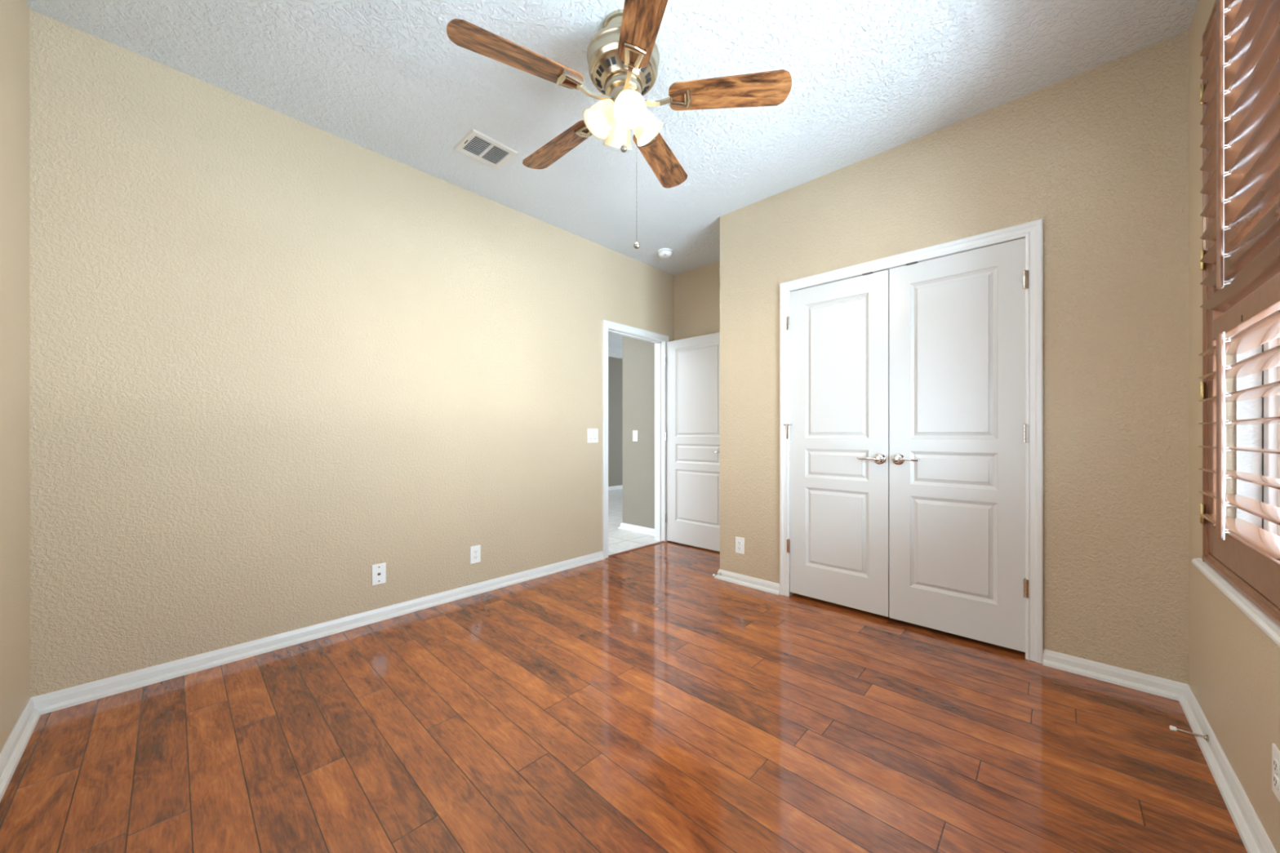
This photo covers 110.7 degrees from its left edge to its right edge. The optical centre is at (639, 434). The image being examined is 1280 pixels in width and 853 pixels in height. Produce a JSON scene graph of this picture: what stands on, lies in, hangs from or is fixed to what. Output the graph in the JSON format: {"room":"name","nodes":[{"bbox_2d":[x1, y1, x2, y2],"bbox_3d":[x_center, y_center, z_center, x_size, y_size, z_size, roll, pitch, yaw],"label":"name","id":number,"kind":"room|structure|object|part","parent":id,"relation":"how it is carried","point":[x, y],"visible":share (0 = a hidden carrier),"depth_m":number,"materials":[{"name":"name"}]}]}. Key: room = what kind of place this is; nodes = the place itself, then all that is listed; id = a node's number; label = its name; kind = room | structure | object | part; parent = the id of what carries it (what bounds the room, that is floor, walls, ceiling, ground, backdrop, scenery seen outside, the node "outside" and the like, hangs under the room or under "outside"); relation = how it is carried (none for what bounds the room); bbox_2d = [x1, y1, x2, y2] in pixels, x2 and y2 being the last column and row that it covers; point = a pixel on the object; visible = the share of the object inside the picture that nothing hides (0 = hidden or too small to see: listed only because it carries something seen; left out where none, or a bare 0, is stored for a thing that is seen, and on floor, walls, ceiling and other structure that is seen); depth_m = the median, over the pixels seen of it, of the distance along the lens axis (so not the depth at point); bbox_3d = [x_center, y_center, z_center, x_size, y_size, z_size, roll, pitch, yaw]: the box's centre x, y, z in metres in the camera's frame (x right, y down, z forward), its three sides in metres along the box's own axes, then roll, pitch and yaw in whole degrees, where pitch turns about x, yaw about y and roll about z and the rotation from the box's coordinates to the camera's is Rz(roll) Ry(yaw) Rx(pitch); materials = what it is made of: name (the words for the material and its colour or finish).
{"room":"empty bedroom","nodes":[
{"label":"empty bedroom","id":0,"kind":"room"},
{"bbox_2d":[0,0,29,751],"bbox_3d":[-1.254,-0.280,0.586,3.405,2.740,0.115,0,0,43],"label":"wall","id":1,"kind":"structure","parent":0,"point":[14,14],"depth_m":1.53,"materials":[{"name":"beige paint"}]},
{"bbox_2d":[0,697,40,802],"bbox_3d":[-1.413,1.057,0.836,2.600,0.067,0.030,0,0,43],"label":"baseboard","id":2,"kind":"structure","parent":1,"relation":"attached to","point":[11,753],"depth_m":1.51,"materials":[{"name":"white paint"}]},
{"bbox_2d":[29,8,674,697],"bbox_3d":[-1.084,-0.280,3.161,0.115,2.740,4.263,0,0,43],"label":"wall","id":3,"kind":"structure","parent":0,"point":[277,358],"depth_m":2.22,"materials":[{"name":"beige paint"}]},
{"bbox_2d":[31,551,604,715],"bbox_3d":[-1.338,1.057,2.787,0.030,0.067,2.970,0,0,43],"label":"baseboard","id":4,"kind":"structure","parent":3,"relation":"attached to","point":[53,701],"depth_m":2.22,"materials":[{"name":"white paint"}]},
{"bbox_2d":[372,562,386,586],"bbox_3d":[-1.531,0.821,2.597,0.009,0.120,0.074,0,0,43],"label":"jack plate","id":5,"kind":"object","parent":3,"relation":"attached to","point":[379,571],"visible":1,"depth_m":2.60,"materials":[{"name":"white plastic"}]},
{"bbox_2d":[470,545,480,564],"bbox_3d":[-1.125,0.822,3.028,0.008,0.118,0.072,0,0,43],"label":"power outlet","id":6,"kind":"object","parent":3,"relation":"attached to","point":[475,551],"visible":1,"depth_m":3.02,"materials":[{"name":"white plastic"}]},
{"bbox_2d":[586,428,598,442],"bbox_3d":[-0.403,0.012,3.790,0.012,0.120,0.118,0,0,43],"label":"light switch","id":7,"kind":"object","parent":3,"relation":"attached to","point":[592,433],"visible":1,"depth_m":3.79,"materials":[{"name":"white plastic"}]},
{"bbox_2d":[602,319,668,558],"bbox_3d":[-0.064,0.044,4.241,0.151,2.092,0.895,0,0,43],"label":"door frame","id":8,"kind":"structure","parent":3,"relation":"attached to","point":[660,340],"depth_m":4.48,"materials":[{"name":"white paint"}]},
{"bbox_3d":[-0.113,0.044,4.287,0.018,2.092,0.895,0,0,43],"label":"hall casing","id":9,"kind":"part","parent":8,"relation":"part of","materials":[{"name":"white paint"}]},
{"bbox_2d":[664,332,719,551],"bbox_3d":[0.532,0.071,4.225,0.770,2.010,0.092,0,0,43],"label":"door","id":10,"kind":"structure","parent":3,"relation":"in","point":[693,363],"depth_m":4.25,"materials":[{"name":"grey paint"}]},
{"bbox_2d":[26,0,1198,351],"bbox_3d":[0.241,-1.700,5.289,8.090,0.100,9.178,0,0,43],"label":"ceiling","id":11,"kind":"structure","parent":0,"point":[385,77],"depth_m":2.03,"materials":[{"name":"white paint"}]},
{"bbox_2d":[453,128,517,168],"bbox_3d":[-0.894,-1.645,2.569,0.236,0.010,0.274,0,0,43],"label":"ceiling vent","id":12,"kind":"object","parent":11,"relation":"in","point":[476,144],"visible":1,"depth_m":2.56,"materials":[{"name":"white metal"}]},
{"bbox_2d":[446,0,791,248],"bbox_3d":[-0.107,-1.203,1.833,1.222,0.894,1.269,0,0,43],"label":"ceiling fan","id":13,"kind":"object","parent":11,"relation":"hanging from","point":[623,56],"visible":1,"depth_m":1.73,"materials":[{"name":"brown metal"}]},
{"bbox_3d":[-0.436,-1.354,1.591,0.477,0.006,0.142,0,12,-30],"label":"fan blade","id":14,"kind":"part","parent":13,"relation":"part of","materials":[{"name":"brown wood"}]},
{"bbox_3d":[-0.381,-1.354,2.085,0.477,0.006,0.142,0,12,42],"label":"fan blade","id":15,"kind":"part","parent":13,"relation":"part of","materials":[{"name":"brown wood"}]},
{"bbox_3d":[-0.145,-1.284,1.779,0.128,0.113,0.128,32,-9,19],"label":"lamp shade","id":16,"kind":"part","parent":13,"relation":"part of","materials":[{"name":"white glass"}]},
{"bbox_3d":[-0.146,-1.284,1.779,0.056,0.088,0.056,32,-9,19],"label":"bulb","id":17,"kind":"part","parent":13,"relation":"part of","materials":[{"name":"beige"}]},
{"bbox_3d":[-0.089,-1.284,1.877,0.128,0.113,0.128,18,35,11],"label":"lamp shade","id":18,"kind":"part","parent":13,"relation":"part of","materials":[{"name":"white glass"}]},
{"bbox_3d":[-0.057,-1.331,1.755,0.056,0.044,0.055,0,0,43],"label":"socket arm","id":19,"kind":"part","parent":13,"relation":"part of","materials":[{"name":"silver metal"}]},
{"bbox_3d":[-0.047,-1.284,1.722,0.056,0.088,0.056,-18,-35,11],"label":"bulb","id":20,"kind":"part","parent":13,"relation":"part of","materials":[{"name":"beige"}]},
{"bbox_3d":[-0.047,-1.284,1.722,0.128,0.113,0.128,-18,-35,11],"label":"lamp shade","id":21,"kind":"part","parent":13,"relation":"part of","materials":[{"name":"white glass"}]},
{"bbox_3d":[0.018,-1.354,1.385,0.142,0.006,0.477,12,-2,-11],"label":"fan blade","id":22,"kind":"part","parent":13,"relation":"part of","materials":[{"name":"brown wood"}]},
{"bbox_3d":[0.010,-1.284,1.821,0.056,0.088,0.056,-32,9,19],"label":"bulb","id":23,"kind":"part","parent":13,"relation":"part of","materials":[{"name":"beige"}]},
{"bbox_3d":[0.009,-1.284,1.821,0.128,0.113,0.128,-32,9,19],"label":"lamp shade","id":24,"kind":"part","parent":13,"relation":"part of","materials":[{"name":"white glass"}]},
{"bbox_3d":[0.107,-1.354,2.186,0.142,0.006,0.477,-13,-5,24],"label":"fan blade","id":25,"kind":"part","parent":13,"relation":"part of","materials":[{"name":"brown wood"}]},
{"bbox_3d":[0.353,-1.354,1.753,0.477,0.006,0.142,0,-12,6],"label":"fan blade","id":26,"kind":"part","parent":13,"relation":"part of","materials":[{"name":"brown wood"}]},
{"bbox_2d":[657,248,672,258],"bbox_3d":[0.228,-1.622,3.988,0.134,0.055,0.134,0,0,43],"label":"smoke detector","id":27,"kind":"object","parent":11,"relation":"attached to","point":[664,253],"visible":1,"depth_m":3.95,"materials":[{"name":"white plastic"}]},
{"bbox_3d":[0.228,-1.643,3.988,0.134,0.014,0.134,0,0,43],"label":"mounting plate","id":28,"kind":"part","parent":27,"relation":"part of","materials":[{"name":"white plastic"}]},
{"bbox_2d":[608,356,622,486],"bbox_3d":[-1.415,-0.280,7.869,0.140,2.740,7.700,0,0,43],"label":"wall","id":29,"kind":"structure","parent":0,"point":[615,365],"depth_m":8.74,"materials":[{"name":"beige paint"}]},
{"bbox_2d":[608,348,622,359],"bbox_3d":[-1.342,-1.580,7.800,0.060,0.140,7.700,0,0,43],"label":"trim","id":30,"kind":"structure","parent":29,"relation":"attached to","point":[611,353],"depth_m":8.67,"materials":[{"name":"white paint"}]},
{"bbox_2d":[608,484,622,490],"bbox_3d":[-1.353,1.057,7.811,0.030,0.067,7.700,0,0,43],"label":"baseboard","id":31,"kind":"structure","parent":29,"relation":"attached to","point":[615,487],"depth_m":8.73,"materials":[{"name":"white paint"}]},
{"bbox_2d":[0,488,1247,852],"bbox_3d":[0.237,1.115,5.431,7.890,0.050,8.978,0,0,43],"label":"floor","id":32,"kind":"structure","parent":0,"point":[642,700],"depth_m":1.56,"materials":[{"name":"laminate"}]},
{"bbox_2d":[608,541,665,557],"bbox_3d":[-0.024,1.086,4.203,0.044,0.009,0.769,0,0,43],"label":"threshold","id":33,"kind":"object","parent":32,"relation":"on","point":[660,542],"visible":0.9,"depth_m":4.17,"materials":[{"name":"brown wood"}]},
{"bbox_2d":[622,336,654,528],"bbox_3d":[1.750,-0.280,6.723,0.655,2.740,5.020,0,0,43],"label":"wall","id":34,"kind":"structure","parent":0,"point":[638,355],"depth_m":4.93,"materials":[{"name":"beige paint"}]},
{"bbox_2d":[632,430,637,440],"bbox_3d":[-0.056,0.018,4.968,0.074,0.120,0.012,0,0,43],"label":"light switch","id":35,"kind":"object","parent":34,"relation":"attached to","point":[634,432],"visible":1,"depth_m":4.96,"materials":[{"name":"white plastic"}]},
{"bbox_2d":[617,522,654,536],"bbox_3d":[0.006,1.057,4.898,0.685,0.067,0.030,0,0,43],"label":"baseboard","id":36,"kind":"structure","parent":34,"relation":"attached to","point":[642,530],"depth_m":4.93,"materials":[{"name":"white paint"}]},
{"bbox_2d":[674,261,719,340],"bbox_3d":[1.656,-0.280,3.437,3.490,2.740,0.100,0,0,43],"label":"wall","id":37,"kind":"structure","parent":0,"point":[696,291],"depth_m":4.39,"materials":[{"name":"beige paint"}]},
{"bbox_2d":[720,31,1188,684],"bbox_3d":[1.711,-0.280,2.813,2.352,2.740,0.731,0,0,43],"label":"wall","id":38,"kind":"structure","parent":0,"point":[1100,154],"depth_m":2.04,"materials":[{"name":"beige paint"}]},
{"bbox_2d":[735,536,744,554],"bbox_3d":[0.728,0.812,3.233,0.072,0.118,0.008,0,0,43],"label":"power outlet","id":39,"kind":"object","parent":38,"relation":"attached to","point":[740,542],"visible":1,"depth_m":3.23,"materials":[{"name":"white plastic"}]},
{"bbox_2d":[714,568,779,595],"bbox_3d":[0.761,1.057,3.186,0.518,0.067,0.030,0,0,43],"label":"baseboard","id":40,"kind":"structure","parent":38,"relation":"attached to","point":[741,580],"depth_m":3.17,"materials":[{"name":"white paint"}]},
{"bbox_2d":[782,269,888,617],"bbox_3d":[1.207,0.053,2.777,0.626,2.019,0.092,0,0,43],"label":"door","id":41,"kind":"structure","parent":38,"relation":"in","point":[838,429],"depth_m":2.75,"materials":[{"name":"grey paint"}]},
{"bbox_3d":[1.332,0.145,2.610,0.105,0.018,0.020,0,0,43],"label":"lever","id":42,"kind":"part","parent":41,"relation":"part of","materials":[{"name":"silver metal"}]},
{"bbox_3d":[1.390,0.145,2.582,0.066,0.066,0.054,0,0,43],"label":"handle","id":43,"kind":"part","parent":41,"relation":"part of","materials":[{"name":"silver metal"}]},
{"bbox_2d":[779,218,1043,663],"bbox_3d":[1.474,0.033,2.601,1.323,2.114,0.133,0,0,43],"label":"door frame","id":44,"kind":"structure","parent":38,"relation":"attached to","point":[1033,231],"depth_m":2.14,"materials":[{"name":"white paint"}]},
{"bbox_3d":[1.533,-0.958,2.491,0.056,0.005,0.042,0,0,43],"label":"strike plate","id":45,"kind":"part","parent":44,"relation":"part of","materials":[{"name":"grey metal"}]},
{"bbox_2d":[888,237,1028,652],"bbox_3d":[1.659,0.053,2.350,0.608,2.022,0.092,0,0,43],"label":"door","id":46,"kind":"structure","parent":38,"relation":"in","point":[958,430],"depth_m":2.34,"materials":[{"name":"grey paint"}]},
{"bbox_3d":[1.461,0.143,2.515,0.066,0.066,0.054,0,0,43],"label":"handle","id":47,"kind":"part","parent":46,"relation":"part of","materials":[{"name":"silver metal"}]},
{"bbox_3d":[1.492,0.143,2.458,0.105,0.018,0.020,0,0,43],"label":"lever","id":48,"kind":"part","parent":46,"relation":"part of","materials":[{"name":"silver metal"}]},
{"bbox_2d":[1042,648,1188,701],"bbox_3d":[2.072,1.057,1.949,0.441,0.067,0.030,0,0,43],"label":"baseboard","id":49,"kind":"structure","parent":38,"relation":"attached to","point":[1150,684],"depth_m":1.94,"materials":[{"name":"white paint"}]},
{"bbox_2d":[1188,0,1279,852],"bbox_3d":[1.397,-0.280,0.818,0.130,2.740,4.263,0,0,43],"label":"wall","id":50,"kind":"structure","parent":0,"point":[1234,666],"depth_m":1.50,"materials":[{"name":"beige paint"}]},
{"bbox_2d":[1169,725,1208,742],"bbox_3d":[1.926,1.048,1.554,0.086,0.022,0.022,0,0,43],"label":"door stop","id":51,"kind":"object","parent":50,"relation":"attached to","point":[1206,737],"visible":1,"depth_m":1.55,"materials":[{"name":"silver metal"}]},
{"bbox_2d":[1178,684,1276,852],"bbox_3d":[1.122,1.057,0.644,0.030,0.067,3.232,0,0,43],"label":"baseboard","id":52,"kind":"structure","parent":50,"relation":"attached to","point":[1252,833],"depth_m":1.34,"materials":[{"name":"white paint"}]},
{"bbox_2d":[1191,558,1279,648],"bbox_3d":[1.339,0.464,0.884,0.045,0.057,1.833,0,0,43],"label":"window sill","id":53,"kind":"structure","parent":50,"relation":"attached to","point":[1259,618],"depth_m":1.16,"materials":[{"name":"white paint"}]},
{"bbox_2d":[1198,0,1279,608],"bbox_3d":[1.641,-0.469,1.188,0.101,1.738,0.855,0,0,43],"label":"window shutter","id":54,"kind":"object","parent":50,"relation":"attached to","point":[1242,46],"visible":1,"depth_m":1.21,"materials":[{"name":"brown wood"}]},
{"bbox_3d":[1.631,0.006,1.245,0.008,0.576,0.030,0,0,43],"label":"tilt rod","id":55,"kind":"part","parent":54,"relation":"part of","materials":[{"name":"white wood"}]},
{"bbox_3d":[1.631,-0.840,1.245,0.008,0.860,0.030,0,0,43],"label":"tilt rod","id":56,"kind":"part","parent":54,"relation":"part of","materials":[{"name":"wood"}]},
{"bbox_3d":[1.641,-0.340,1.180,0.028,0.066,0.726,0,0,43],"label":"rail","id":57,"kind":"part","parent":54,"relation":"part of","materials":[{"name":"brown wood"}]},
{"bbox_3d":[1.641,0.350,1.180,0.028,0.100,0.726,0,0,43],"label":"rail","id":58,"kind":"part","parent":54,"relation":"part of","materials":[{"name":"brown wood"}]},
{"bbox_2d":[1201,0,1279,626],"bbox_3d":[1.344,-0.468,0.877,0.028,1.807,1.754,0,0,43],"label":"frame","id":59,"kind":"object","parent":50,"relation":"attached to","point":[1264,604],"visible":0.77,"depth_m":1.50,"materials":[{"name":"brown wood"}]},
{"bbox_3d":[1.935,-0.468,1.503,0.028,1.807,0.031,0,0,43],"label":"frame","id":60,"kind":"part","parent":59,"relation":"part of","materials":[{"name":"brown wood"}]},
{"bbox_3d":[1.344,-1.356,0.877,0.028,0.031,1.754,0,0,43],"label":"frame","id":61,"kind":"part","parent":59,"relation":"part of","materials":[{"name":"brown wood"}]},
{"bbox_3d":[1.344,0.420,0.877,0.028,0.031,1.754,0,0,43],"label":"frame","id":62,"kind":"part","parent":59,"relation":"part of","materials":[{"name":"brown wood"}]},
{"bbox_2d":[1235,319,1262,528],"bbox_3d":[1.421,-0.457,0.804,0.115,1.785,1.680,0,0,43],"label":"window","id":63,"kind":"structure","parent":50,"relation":"in","point":[1250,436],"depth_m":1.43,"materials":[{"name":"clear glass"}]},
{"bbox_2d":[1262,308,1279,536],"bbox_3d":[1.439,-0.457,0.787,0.066,1.761,1.656,0,0,43],"label":"window","id":64,"kind":"structure","parent":50,"relation":"in","point":[1270,404],"depth_m":1.37,"materials":[{"name":"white glass"}]},
{"bbox_3d":[1.443,-0.457,0.783,0.054,1.661,1.556,0,0,43],"label":"sash","id":65,"kind":"part","parent":64,"relation":"part of","materials":[{"name":"white plastic"}]},
{"bbox_2d":[1271,742,1279,802],"bbox_3d":[1.533,0.818,1.064,0.008,0.118,0.072,0,0,43],"label":"power outlet","id":66,"kind":"object","parent":50,"relation":"attached to","point":[1275,750],"visible":1,"depth_m":1.07,"materials":[{"name":"white plastic"}]},
{"bbox_2d":[1272,758,1279,773],"bbox_3d":[1.532,0.799,1.065,0.003,0.027,0.034,0,0,43],"label":"receptacle","id":67,"kind":"object","parent":66,"relation":"attached to","point":[1275,761],"depth_m":1.06,"materials":[{"name":"white plastic"}]},
{"bbox_2d":[1272,773,1279,790],"bbox_3d":[1.532,0.838,1.065,0.003,0.027,0.034,0,0,43],"label":"receptacle","id":68,"kind":"object","parent":66,"relation":"attached to","point":[1275,776],"depth_m":1.06,"materials":[{"name":"white plastic"}]}
]}

